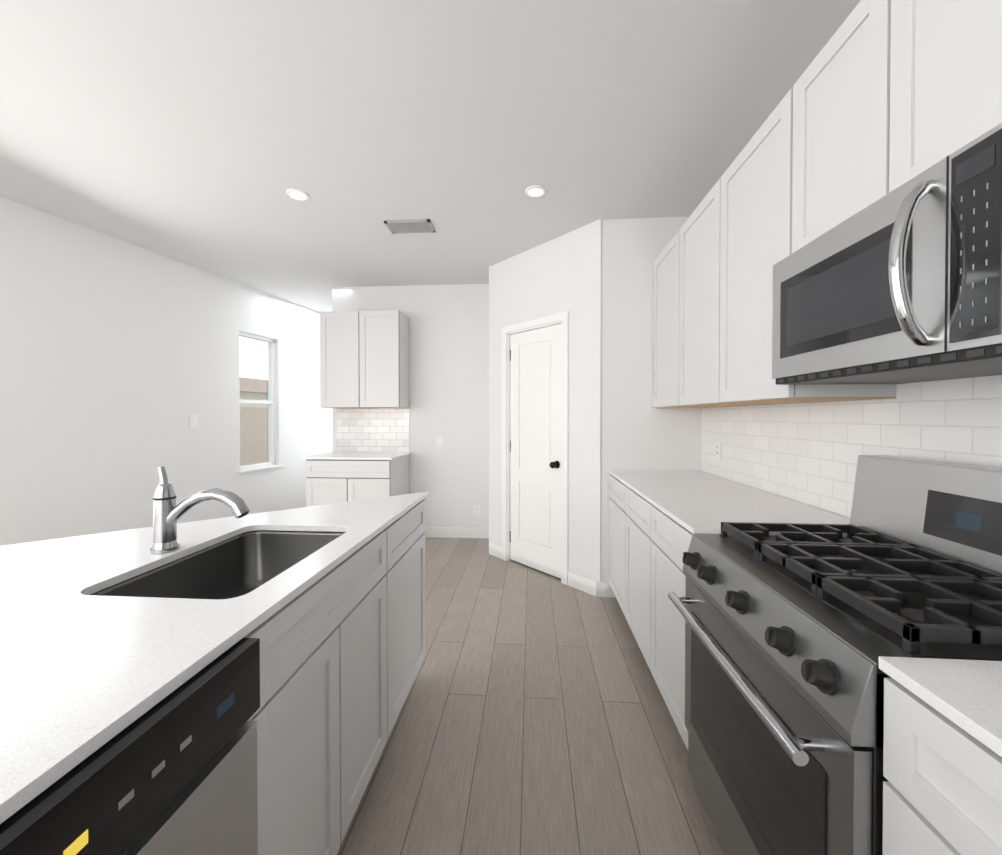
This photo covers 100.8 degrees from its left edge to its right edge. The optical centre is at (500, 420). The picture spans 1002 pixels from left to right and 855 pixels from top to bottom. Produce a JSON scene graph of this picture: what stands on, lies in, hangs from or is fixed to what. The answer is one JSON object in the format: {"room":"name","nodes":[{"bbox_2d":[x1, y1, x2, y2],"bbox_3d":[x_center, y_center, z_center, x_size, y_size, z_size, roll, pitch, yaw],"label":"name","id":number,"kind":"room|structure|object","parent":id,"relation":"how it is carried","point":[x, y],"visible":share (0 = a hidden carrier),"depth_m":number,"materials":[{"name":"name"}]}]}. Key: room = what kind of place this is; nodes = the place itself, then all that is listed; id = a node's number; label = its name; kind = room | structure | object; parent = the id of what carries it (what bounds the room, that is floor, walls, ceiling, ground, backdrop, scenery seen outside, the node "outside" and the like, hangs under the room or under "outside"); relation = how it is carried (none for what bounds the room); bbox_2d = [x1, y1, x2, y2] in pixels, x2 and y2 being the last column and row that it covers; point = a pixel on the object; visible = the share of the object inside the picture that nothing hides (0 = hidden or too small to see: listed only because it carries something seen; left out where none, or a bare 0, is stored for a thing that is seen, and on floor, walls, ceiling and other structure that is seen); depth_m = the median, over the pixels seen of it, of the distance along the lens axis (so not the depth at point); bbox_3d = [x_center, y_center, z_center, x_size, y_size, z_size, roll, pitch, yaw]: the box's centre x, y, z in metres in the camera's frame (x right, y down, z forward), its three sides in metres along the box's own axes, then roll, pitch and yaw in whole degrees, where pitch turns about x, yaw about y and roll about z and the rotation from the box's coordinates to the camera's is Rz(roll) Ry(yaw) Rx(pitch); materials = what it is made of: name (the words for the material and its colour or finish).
{"room":"kitchen","nodes":[
{"label":"kitchen","id":0,"kind":"room"},
{"bbox_2d":[0,196,332,545],"bbox_3d":[-3.459,-0.081,2.242,0.150,2.754,8.181,0,1,14],"label":"wall","id":1,"kind":"structure","parent":0,"point":[119,362],"depth_m":3.40,"materials":[{"name":"paint"}]},
{"bbox_2d":[190,415,197,426],"bbox_3d":[-2.933,-0.002,3.965,0.010,0.116,0.072,0,1,14],"label":"light switch","id":2,"kind":"object","parent":1,"relation":"attached to","point":[193,420],"visible":1,"depth_m":3.96,"materials":[{"name":"white plastic"}]},
{"bbox_2d":[238,332,282,472],"bbox_3d":[-2.789,-0.209,4.739,0.145,1.532,0.609,0,1,14],"label":"window","id":3,"kind":"structure","parent":1,"relation":"in","point":[271,418],"depth_m":4.93,"materials":[{"name":"white plastic"}]},
{"bbox_2d":[332,284,488,527],"bbox_3d":[-0.916,-0.106,4.603,1.910,2.754,0.128,0,1,4],"label":"wall","id":4,"kind":"structure","parent":0,"point":[449,363],"depth_m":4.53,"materials":[{"name":"paint"}]},
{"bbox_2d":[320,310,408,407],"bbox_3d":[-1.432,-0.630,4.394,0.830,0.983,0.348,0,1,4],"label":"upper cabinet","id":5,"kind":"object","parent":4,"relation":"attached to","point":[364,359],"visible":1,"depth_m":4.22,"materials":[{"name":"white wood"}]},
{"bbox_2d":[437,436,442,446],"bbox_3d":[-0.666,0.222,4.526,0.072,0.116,0.010,0,1,4],"label":"light switch","id":6,"kind":"object","parent":4,"relation":"attached to","point":[439,441],"visible":1,"depth_m":4.52,"materials":[{"name":"white plastic"}]},
{"bbox_2d":[425,527,488,537],"bbox_3d":[-0.535,1.217,4.526,0.936,0.110,0.014,0,1,4],"label":"baseboard","id":7,"kind":"structure","parent":4,"relation":"attached to","point":[444,532],"depth_m":4.52,"materials":[{"name":"white paint"}]},
{"bbox_2d":[473,505,479,515],"bbox_3d":[-0.264,0.972,4.506,0.072,0.116,0.009,0,1,4],"label":"electrical outlet","id":8,"kind":"object","parent":4,"relation":"attached to","point":[476,510],"visible":1,"depth_m":4.50,"materials":[{"name":"white plastic"}]},
{"bbox_2d":[0,0,860,311],"bbox_3d":[-1.292,-1.486,2.032,6.012,0.060,8.400,0,1,4],"label":"ceiling","id":9,"kind":"structure","parent":0,"point":[202,134],"depth_m":2.00,"materials":[{"name":"paint"}]},
{"bbox_2d":[286,189,308,200],"bbox_3d":[-1.310,-1.456,2.676,0.136,0.010,0.136,0,1,4],"label":"recessed light","id":10,"kind":"object","parent":9,"relation":"in","point":[298,194],"visible":0.96,"depth_m":2.66,"materials":[{"name":"white plastic"}]},
{"bbox_2d":[384,219,435,233],"bbox_3d":[-0.681,-1.461,3.122,0.340,0.011,0.190,0,1,4],"label":"ceiling vent","id":11,"kind":"object","parent":9,"relation":"in","point":[409,226],"visible":0.98,"depth_m":3.11,"materials":[{"name":"grey metal"}]},
{"bbox_2d":[525,185,546,196],"bbox_3d":[0.221,-1.456,2.635,0.136,0.010,0.136,0,1,4],"label":"recessed light","id":12,"kind":"object","parent":9,"relation":"in","point":[535,191],"visible":0.96,"depth_m":2.62,"materials":[{"name":"white plastic"}]},
{"bbox_2d":[337,537,726,854],"bbox_3d":[-1.292,1.328,2.062,6.012,0.060,8.400,0,1,4],"label":"floor","id":13,"kind":"structure","parent":0,"point":[534,717],"depth_m":1.70,"materials":[{"name":"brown wood"}]},
{"bbox_2d":[0,638,259,854],"bbox_3d":[-0.789,0.862,0.508,0.636,0.905,0.594,0,1,4],"label":"dishwasher","id":14,"kind":"object","parent":13,"relation":"on","point":[174,772],"visible":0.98,"depth_m":0.59,"materials":[{"name":"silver metal"}]},
{"bbox_2d":[0,496,426,854],"bbox_3d":[-0.979,0.857,0.796,0.995,0.909,2.729,0,1,4],"label":"kitchen island","id":15,"kind":"object","parent":13,"relation":"on","point":[337,626],"depth_m":1.12,"materials":[{"name":"white wood"}]},
{"bbox_2d":[0,492,427,811],"bbox_3d":[-1.125,0.391,0.823,1.300,0.020,2.772,0,1,4],"label":"island countertop","id":16,"kind":"structure","parent":15,"relation":"on","point":[75,664],"depth_m":0.78,"materials":[{"name":"white stone"}]},
{"bbox_2d":[150,466,249,553],"bbox_3d":[-0.867,0.254,1.198,0.288,0.244,0.068,0,1,4],"label":"faucet","id":17,"kind":"object","parent":16,"relation":"on","point":[168,513],"visible":1,"depth_m":1.19,"materials":[{"name":"silver metal"}]},
{"bbox_2d":[90,530,345,598],"bbox_3d":[-0.732,0.523,1.191,0.440,0.248,0.640,0,1,4],"label":"sink basin","id":18,"kind":"object","parent":16,"relation":"in","point":[244,563],"visible":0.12,"depth_m":1.39,"materials":[{"name":"grey metal"}]},
{"bbox_2d":[302,452,410,506],"bbox_3d":[-1.442,0.810,4.266,0.880,0.930,0.635,0,1,4],"label":"base cabinet","id":19,"kind":"object","parent":13,"relation":"on","point":[335,477],"visible":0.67,"depth_m":3.97,"materials":[{"name":"white wood"}]},
{"bbox_2d":[609,474,619,604],"bbox_3d":[1.093,0.837,2.717,0.650,0.909,0.593,0,1,4],"label":"base cabinet","id":20,"kind":"object","parent":13,"relation":"on","point":[614,483],"depth_m":2.84,"materials":[{"name":"white wood"}]},
{"bbox_2d":[620,482,643,655],"bbox_3d":[1.057,0.842,2.219,0.650,0.909,0.656,0,1,4],"label":"base cabinet","id":21,"kind":"object","parent":13,"relation":"on","point":[631,501],"depth_m":2.34,"materials":[{"name":"white wood"}]},
{"bbox_2d":[644,498,846,749],"bbox_3d":[1.021,0.847,1.721,0.650,0.909,0.593,0,1,4],"label":"base cabinet","id":22,"kind":"object","parent":13,"relation":"on","point":[658,519],"depth_m":1.77,"materials":[{"name":"white wood"}]},
{"bbox_2d":[608,470,849,533],"bbox_3d":[1.054,0.376,2.214,0.656,0.020,1.592,0,1,4],"label":"countertop","id":23,"kind":"structure","parent":22,"relation":"on","point":[701,500],"depth_m":1.90,"materials":[{"name":"white stone"}]},
{"bbox_2d":[668,455,1001,854],"bbox_3d":[0.903,0.714,1.044,0.727,1.190,0.761,0,1,4],"label":"range","id":24,"kind":"object","parent":13,"relation":"on","point":[794,632],"visible":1,"depth_m":0.96,"materials":[{"name":"silver metal"}]},
{"bbox_2d":[879,664,1001,854],"bbox_3d":[0.919,0.862,0.311,0.650,0.909,0.692,0,1,4],"label":"base cabinet","id":25,"kind":"object","parent":13,"relation":"on","point":[942,765],"depth_m":0.59,"materials":[{"name":"white wood"}]},
{"bbox_2d":[879,656,1001,747],"bbox_3d":[0.891,0.400,-0.039,0.656,0.020,1.384,0,1,4],"label":"countertop","id":26,"kind":"structure","parent":25,"relation":"on","point":[971,689],"depth_m":0.60,"materials":[{"name":"white stone"}]},
{"bbox_2d":[489,219,601,581],"bbox_3d":[0.341,-0.095,3.539,0.100,2.754,1.284,-1,1,-41],"label":"wall","id":27,"kind":"structure","parent":0,"point":[562,273],"depth_m":3.21,"materials":[{"name":"paint"}]},
{"bbox_2d":[502,311,568,584],"bbox_3d":[0.292,0.212,3.555,0.157,2.140,0.780,-1,1,-41],"label":"door","id":28,"kind":"structure","parent":27,"relation":"attached to","point":[535,444],"depth_m":3.54,"materials":[{"name":"white paint"}]},
{"bbox_2d":[489,542,597,596],"bbox_3d":[0.298,1.228,3.515,0.014,0.110,1.244,-1,1,-41],"label":"baseboard","id":29,"kind":"structure","parent":27,"relation":"attached to","point":[583,583],"depth_m":3.17,"materials":[{"name":"white paint"}]},
{"bbox_2d":[602,217,700,580],"bbox_3d":[1.083,-0.090,3.058,0.740,2.754,0.100,0,1,4],"label":"wall","id":30,"kind":"structure","parent":0,"point":[640,431],"depth_m":3.01,"materials":[{"name":"paint"}]},
{"bbox_2d":[701,375,1001,517],"bbox_3d":[1.422,-0.077,1.851,0.128,2.754,8.000,0,1,4],"label":"wall","id":31,"kind":"structure","parent":0,"point":[808,453],"depth_m":1.63,"materials":[{"name":"tile"}]},
{"bbox_2d":[653,238,672,407],"bbox_3d":[1.251,-0.619,2.690,0.348,1.049,0.593,0,1,4],"label":"upper cabinet","id":32,"kind":"object","parent":31,"relation":"attached to","point":[663,264],"depth_m":2.79,"materials":[{"name":"white wood"}]},
{"bbox_2d":[715,441,720,459],"bbox_3d":[1.415,0.191,2.707,0.009,0.116,0.072,0,1,4],"label":"outlet","id":33,"kind":"object","parent":31,"relation":"attached to","point":[717,449],"visible":1,"depth_m":2.69,"materials":[{"name":"white plastic"}]},
{"bbox_2d":[673,89,895,407],"bbox_3d":[1.198,-0.611,1.959,0.348,1.049,1.124,0,1,4],"label":"upper cabinet","id":34,"kind":"object","parent":31,"relation":"attached to","point":[726,249],"depth_m":1.77,"materials":[{"name":"white wood"}]},
{"bbox_2d":[792,0,1001,252],"bbox_3d":[1.130,-0.827,1.011,0.348,0.599,0.763,0,1,4],"label":"upper cabinet","id":35,"kind":"object","parent":31,"relation":"attached to","point":[889,96],"visible":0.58,"depth_m":1.03,"materials":[{"name":"white wood"}]},
{"bbox_2d":[772,123,1001,384],"bbox_3d":[1.058,-0.322,1.022,0.476,0.405,0.759,0,1,4],"label":"microwave","id":36,"kind":"object","parent":35,"relation":"attached to","point":[901,284],"visible":1,"depth_m":0.89,"materials":[{"name":"silver metal"}]},
{"label":"outside","id":37,"kind":"structure","parent":0,"visible":0},
{"bbox_2d":[239,377,268,465],"bbox_3d":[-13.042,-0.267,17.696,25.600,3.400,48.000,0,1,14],"label":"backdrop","id":38,"kind":"structure","parent":37,"point":[253,431],"depth_m":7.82,"materials":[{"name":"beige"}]}
]}

